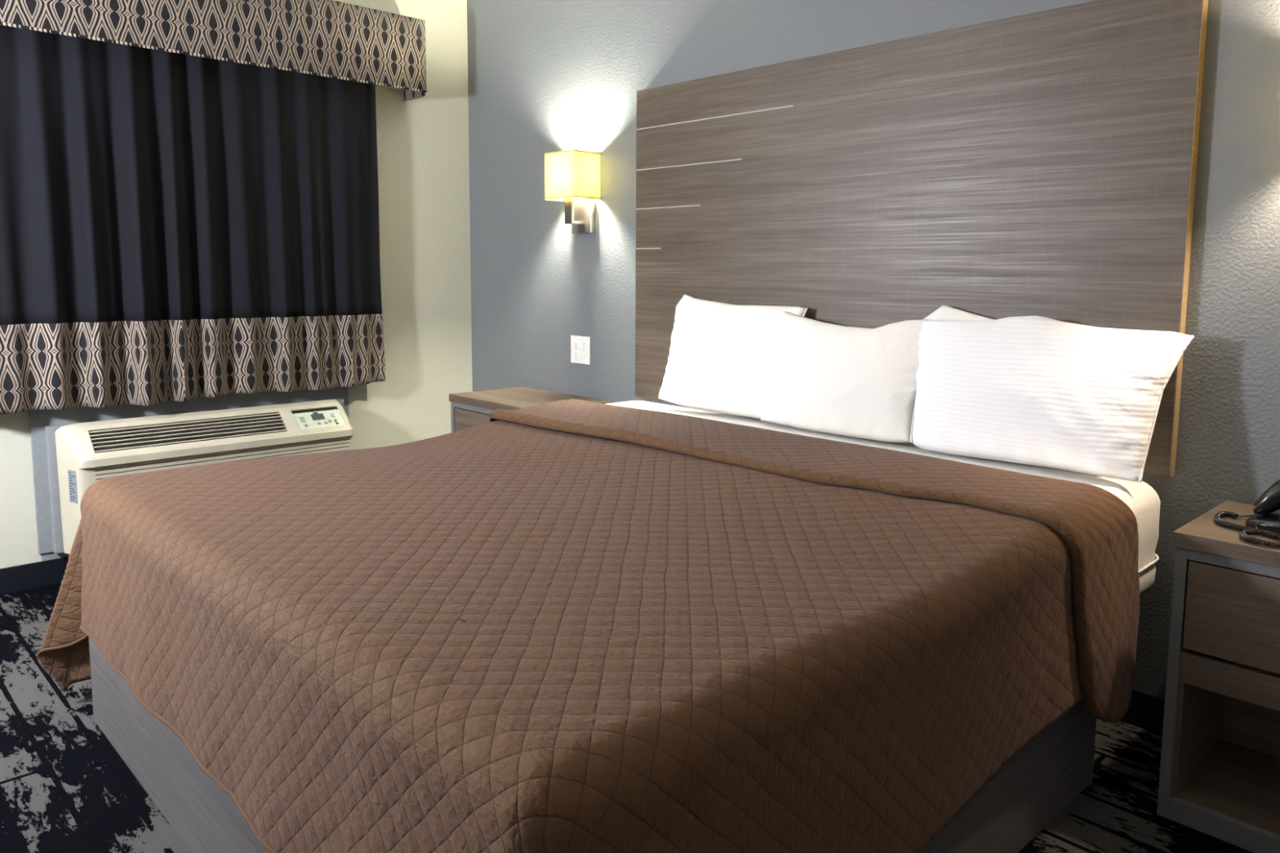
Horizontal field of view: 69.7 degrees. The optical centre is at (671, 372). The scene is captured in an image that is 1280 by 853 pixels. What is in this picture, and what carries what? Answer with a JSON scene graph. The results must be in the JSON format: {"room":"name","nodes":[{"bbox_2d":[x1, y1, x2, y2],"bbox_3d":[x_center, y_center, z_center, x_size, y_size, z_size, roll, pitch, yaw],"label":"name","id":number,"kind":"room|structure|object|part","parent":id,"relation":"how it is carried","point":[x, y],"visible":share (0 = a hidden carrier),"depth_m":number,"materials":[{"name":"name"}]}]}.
{"room":"hotel room","nodes":[
{"label":"hotel room","id":0,"kind":"room"},
{"bbox_2d":[0,0,472,568],"bbox_3d":[-3.003,-0.471,2.922,5.400,2.720,0.100,-6,9,-44],"label":"wall","id":1,"kind":"structure","parent":0,"point":[423,154],"depth_m":4.55,"materials":[{"name":"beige paint"}]},
{"bbox_2d":[0,556,68,595],"bbox_3d":[-2.977,0.835,3.026,5.400,0.103,0.010,-6,9,-44],"label":"baseboard","id":2,"kind":"structure","parent":1,"relation":"attached to","point":[16,579],"depth_m":3.53,"materials":[{"name":"black plastic"}]},
{"bbox_2d":[41,552,69,561],"bbox_3d":[-1.993,0.674,3.982,1.240,0.024,0.012,-6,9,-44],"label":"trim","id":3,"kind":"structure","parent":1,"relation":"attached to","point":[47,557],"depth_m":3.57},
{"bbox_2d":[28,386,349,554],"bbox_3d":[-1.987,0.325,3.940,1.257,0.664,0.020,-6,9,-44],"label":"trim","id":4,"kind":"structure","parent":1,"relation":"attached to","point":[39,419],"depth_m":3.66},
{"bbox_2d":[44,398,354,554],"bbox_3d":[-1.904,0.414,3.865,1.170,0.502,0.217,-6,9,-44],"label":"air conditioner","id":5,"kind":"object","parent":1,"relation":"attached to","point":[79,455],"visible":0.41,"depth_m":3.68,"materials":[{"name":"beige plastic"}]},
{"bbox_2d":[88,413,287,453],"bbox_3d":[-1.947,0.255,3.743,0.724,0.103,0.092,-6,9,-44],"label":"grille","id":6,"kind":"object","parent":5,"relation":"attached to","point":[244,432],"depth_m":3.73,"materials":[{"name":"grey plastic"}]},
{"bbox_3d":[-1.835,0.493,3.847,1.002,0.344,0.015,-6,9,-44],"label":"panel","id":7,"kind":"part","parent":5,"relation":"part of","materials":[{"name":"beige plastic"}]},
{"bbox_3d":[-1.573,0.213,4.100,0.212,0.071,0.080,-6,9,-44],"label":"control panel","id":8,"kind":"part","parent":5,"relation":"part of","materials":[{"name":"white plastic"}]},
{"bbox_2d":[0,0,426,101],"bbox_3d":[-2.196,-1.384,3.404,2.752,0.344,0.196,-6,9,-44],"label":"window valance","id":9,"kind":"object","parent":1,"relation":"attached to","point":[331,38],"visible":1,"depth_m":3.78,"materials":[{"name":"fabric"}]},
{"bbox_2d":[0,24,385,414],"bbox_3d":[-2.091,-0.715,3.581,2.096,1.691,0.107,-6,9,-44],"label":"curtain","id":10,"kind":"object","parent":9,"relation":"hanging from","point":[174,226],"visible":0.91,"depth_m":3.69,"materials":[{"name":"black fabric"}]},
{"bbox_2d":[0,583,1253,852],"bbox_3d":[-1.017,1.162,1.059,5.600,0.080,5.800,-6,9,-44],"label":"floor","id":11,"kind":"structure","parent":0,"point":[64,788],"depth_m":2.21,"materials":[{"name":"carpet"}]},
{"bbox_2d":[448,386,614,432],"bbox_3d":[-0.639,0.446,4.156,0.412,0.673,0.685,-6,9,-44],"label":"nightstand","id":12,"kind":"object","parent":11,"relation":"on","point":[468,409],"visible":0.23,"depth_m":4.13,"materials":[{"name":"laminate"}]},
{"bbox_3d":[-0.639,0.463,4.159,0.402,0.638,0.673,-6,9,-44],"label":"frame","id":13,"kind":"part","parent":12,"relation":"part of","materials":[{"name":"grey metal"}]},
{"bbox_3d":[-0.771,0.286,4.006,0.020,0.200,0.616,-6,9,-44],"label":"drawer","id":14,"kind":"part","parent":12,"relation":"part of","materials":[{"name":"laminate"}]},
{"bbox_2d":[88,637,1096,852],"bbox_3d":[-0.271,0.777,2.373,1.692,0.412,2.030,-6,9,-44],"label":"platform","id":15,"kind":"object","parent":11,"relation":"on","point":[1033,787],"visible":0.22,"depth_m":2.01,"materials":[{"name":"grey wood"}]},
{"bbox_3d":[-0.866,0.836,1.790,0.022,0.412,2.030,-6,9,-44],"label":"foot panel","id":16,"kind":"part","parent":15,"relation":"part of","materials":[{"name":"grey wood"}]},
{"bbox_2d":[606,400,1160,595],"bbox_3d":[-0.135,0.407,2.441,2.025,0.310,2.063,-6,9,-44],"label":"mattress","id":17,"kind":"object","parent":15,"relation":"on","point":[1141,498],"visible":0.16,"depth_m":2.45,"materials":[{"name":"white fabric"}]},
{"bbox_2d":[36,399,1139,852],"bbox_3d":[-0.317,0.582,2.367,1.831,0.717,2.294,-6,9,-44],"label":"quilt","id":18,"kind":"object","parent":17,"relation":"on","point":[570,625],"visible":1,"depth_m":1.65,"materials":[{"name":"brown fabric"}]},
{"bbox_2d":[658,293,808,418],"bbox_3d":[0.191,-0.070,3.350,0.185,0.421,0.631,-6,9,-44],"label":"pillow","id":19,"kind":"object","parent":17,"relation":"on","point":[719,359],"visible":0.85,"depth_m":3.30,"materials":[{"name":"white fabric"}]},
{"bbox_2d":[760,311,930,442],"bbox_3d":[0.544,0.002,2.946,0.180,0.381,0.631,-6,9,-44],"label":"pillow","id":20,"kind":"object","parent":17,"relation":"on","point":[825,377],"visible":0.95,"depth_m":2.87,"materials":[{"name":"white fabric"}]},
{"bbox_2d":[923,305,995,320],"bbox_3d":[0.978,0.010,2.644,0.051,0.392,0.662,-6,9,-44],"label":"pillow","id":21,"kind":"object","parent":17,"relation":"on","point":[944,312],"visible":0.04,"depth_m":2.78,"materials":[{"name":"white fabric"}]},
{"bbox_2d":[912,315,1194,482],"bbox_3d":[0.974,0.046,2.510,0.201,0.399,0.756,-6,9,-44],"label":"pillow","id":22,"kind":"object","parent":17,"relation":"on","point":[1033,390],"visible":1,"depth_m":2.42,"materials":[{"name":"white fabric"}]},
{"bbox_3d":[0.442,0.861,1.671,1.670,0.412,0.022,-6,9,-44],"label":"panel","id":23,"kind":"part","parent":15,"relation":"part of","materials":[{"name":"grey wood"}]},
{"bbox_2d":[1156,501,1279,852],"bbox_3d":[1.507,0.705,1.993,0.412,0.673,0.685,-6,9,-44],"label":"nightstand","id":24,"kind":"object","parent":11,"relation":"on","point":[1223,682],"visible":0.89,"depth_m":2.06,"materials":[{"name":"laminate"}]},
{"bbox_3d":[1.375,0.691,1.861,0.018,0.070,0.624,-6,9,-44],"label":"rail","id":25,"kind":"part","parent":24,"relation":"part of","materials":[{"name":"laminate"}]},
{"bbox_3d":[1.375,0.545,1.843,0.020,0.200,0.616,-6,9,-44],"label":"drawer","id":26,"kind":"part","parent":24,"relation":"part of","materials":[{"name":"laminate"}]},
{"bbox_2d":[1213,479,1279,548],"bbox_3d":[1.382,0.290,2.029,0.325,0.140,0.323,-6,9,-44],"label":"telephone","id":27,"kind":"object","parent":24,"relation":"on","point":[1265,522],"visible":1,"depth_m":2.05,"materials":[{"name":"black plastic"}]},
{"bbox_3d":[1.294,0.350,2.029,0.140,0.018,0.305,-1,6,-11],"label":"coiled cord","id":28,"kind":"part","parent":27,"relation":"part of","materials":[{"name":"black plastic"}]},
{"bbox_2d":[466,0,1279,697],"bbox_3d":[0.956,-0.422,2.826,0.100,2.720,5.800,-6,9,-44],"label":"wall","id":29,"kind":"structure","parent":0,"point":[544,76],"depth_m":3.50,"materials":[{"name":"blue paint"}]},
{"bbox_2d":[544,149,599,233],"bbox_3d":[-0.432,-0.789,4.028,0.148,0.344,0.208,-6,9,-44],"label":"wall sconce","id":30,"kind":"object","parent":29,"relation":"attached to","point":[571,175],"visible":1,"depth_m":3.98,"materials":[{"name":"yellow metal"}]},
{"bbox_3d":[-0.432,-0.956,4.008,0.144,0.008,0.208,-6,9,-44],"label":"shade trim","id":31,"kind":"part","parent":30,"relation":"part of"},
{"bbox_3d":[-0.434,-0.765,4.029,0.144,0.008,0.208,-6,9,-44],"label":"shade trim","id":32,"kind":"part","parent":30,"relation":"part of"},
{"bbox_3d":[-0.433,-0.860,4.019,0.143,0.198,0.206,-6,9,-44],"label":"lamp shade","id":33,"kind":"part","parent":30,"relation":"part of","materials":[{"name":"yellow fabric"}]},
{"bbox_3d":[-0.426,-0.725,4.042,0.072,0.140,0.052,-6,9,-44],"label":"arm","id":34,"kind":"part","parent":30,"relation":"part of","materials":[{"name":"silver metal"}]},
{"bbox_2d":[570,335,590,364],"bbox_3d":[-0.417,-0.103,4.174,0.018,0.125,0.137,-6,9,-44],"label":"outlet plate","id":35,"kind":"object","parent":29,"relation":"attached to","point":[580,345],"visible":1,"depth_m":4.17,"materials":[{"name":"white plastic"}]},
{"bbox_2d":[573,351,578,358],"bbox_3d":[-0.435,-0.084,4.197,0.002,0.033,0.033,-6,9,-44],"label":"socket","id":36,"kind":"object","parent":35,"relation":"attached to","point":[575,353],"depth_m":4.19,"materials":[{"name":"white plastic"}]},
{"bbox_2d":[573,341,578,348],"bbox_3d":[-0.434,-0.127,4.192,0.002,0.033,0.033,-6,9,-44],"label":"socket","id":37,"kind":"object","parent":35,"relation":"attached to","point":[575,343],"depth_m":4.19,"materials":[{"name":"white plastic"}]},
{"bbox_2d":[635,0,1208,477],"bbox_3d":[0.597,-0.438,3.089,0.042,1.258,2.082,-6,9,-44],"label":"headboard","id":38,"kind":"object","parent":29,"relation":"attached to","point":[1043,163],"visible":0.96,"depth_m":2.79,"materials":[{"name":"brown laminate"}]},
{"bbox_2d":[1120,688,1279,759],"bbox_3d":[0.907,0.883,2.928,0.010,0.103,5.590,-6,9,-44],"label":"baseboard","id":39,"kind":"structure","parent":29,"relation":"attached to","point":[1145,710],"depth_m":2.52,"materials":[{"name":"black plastic"}]}
]}

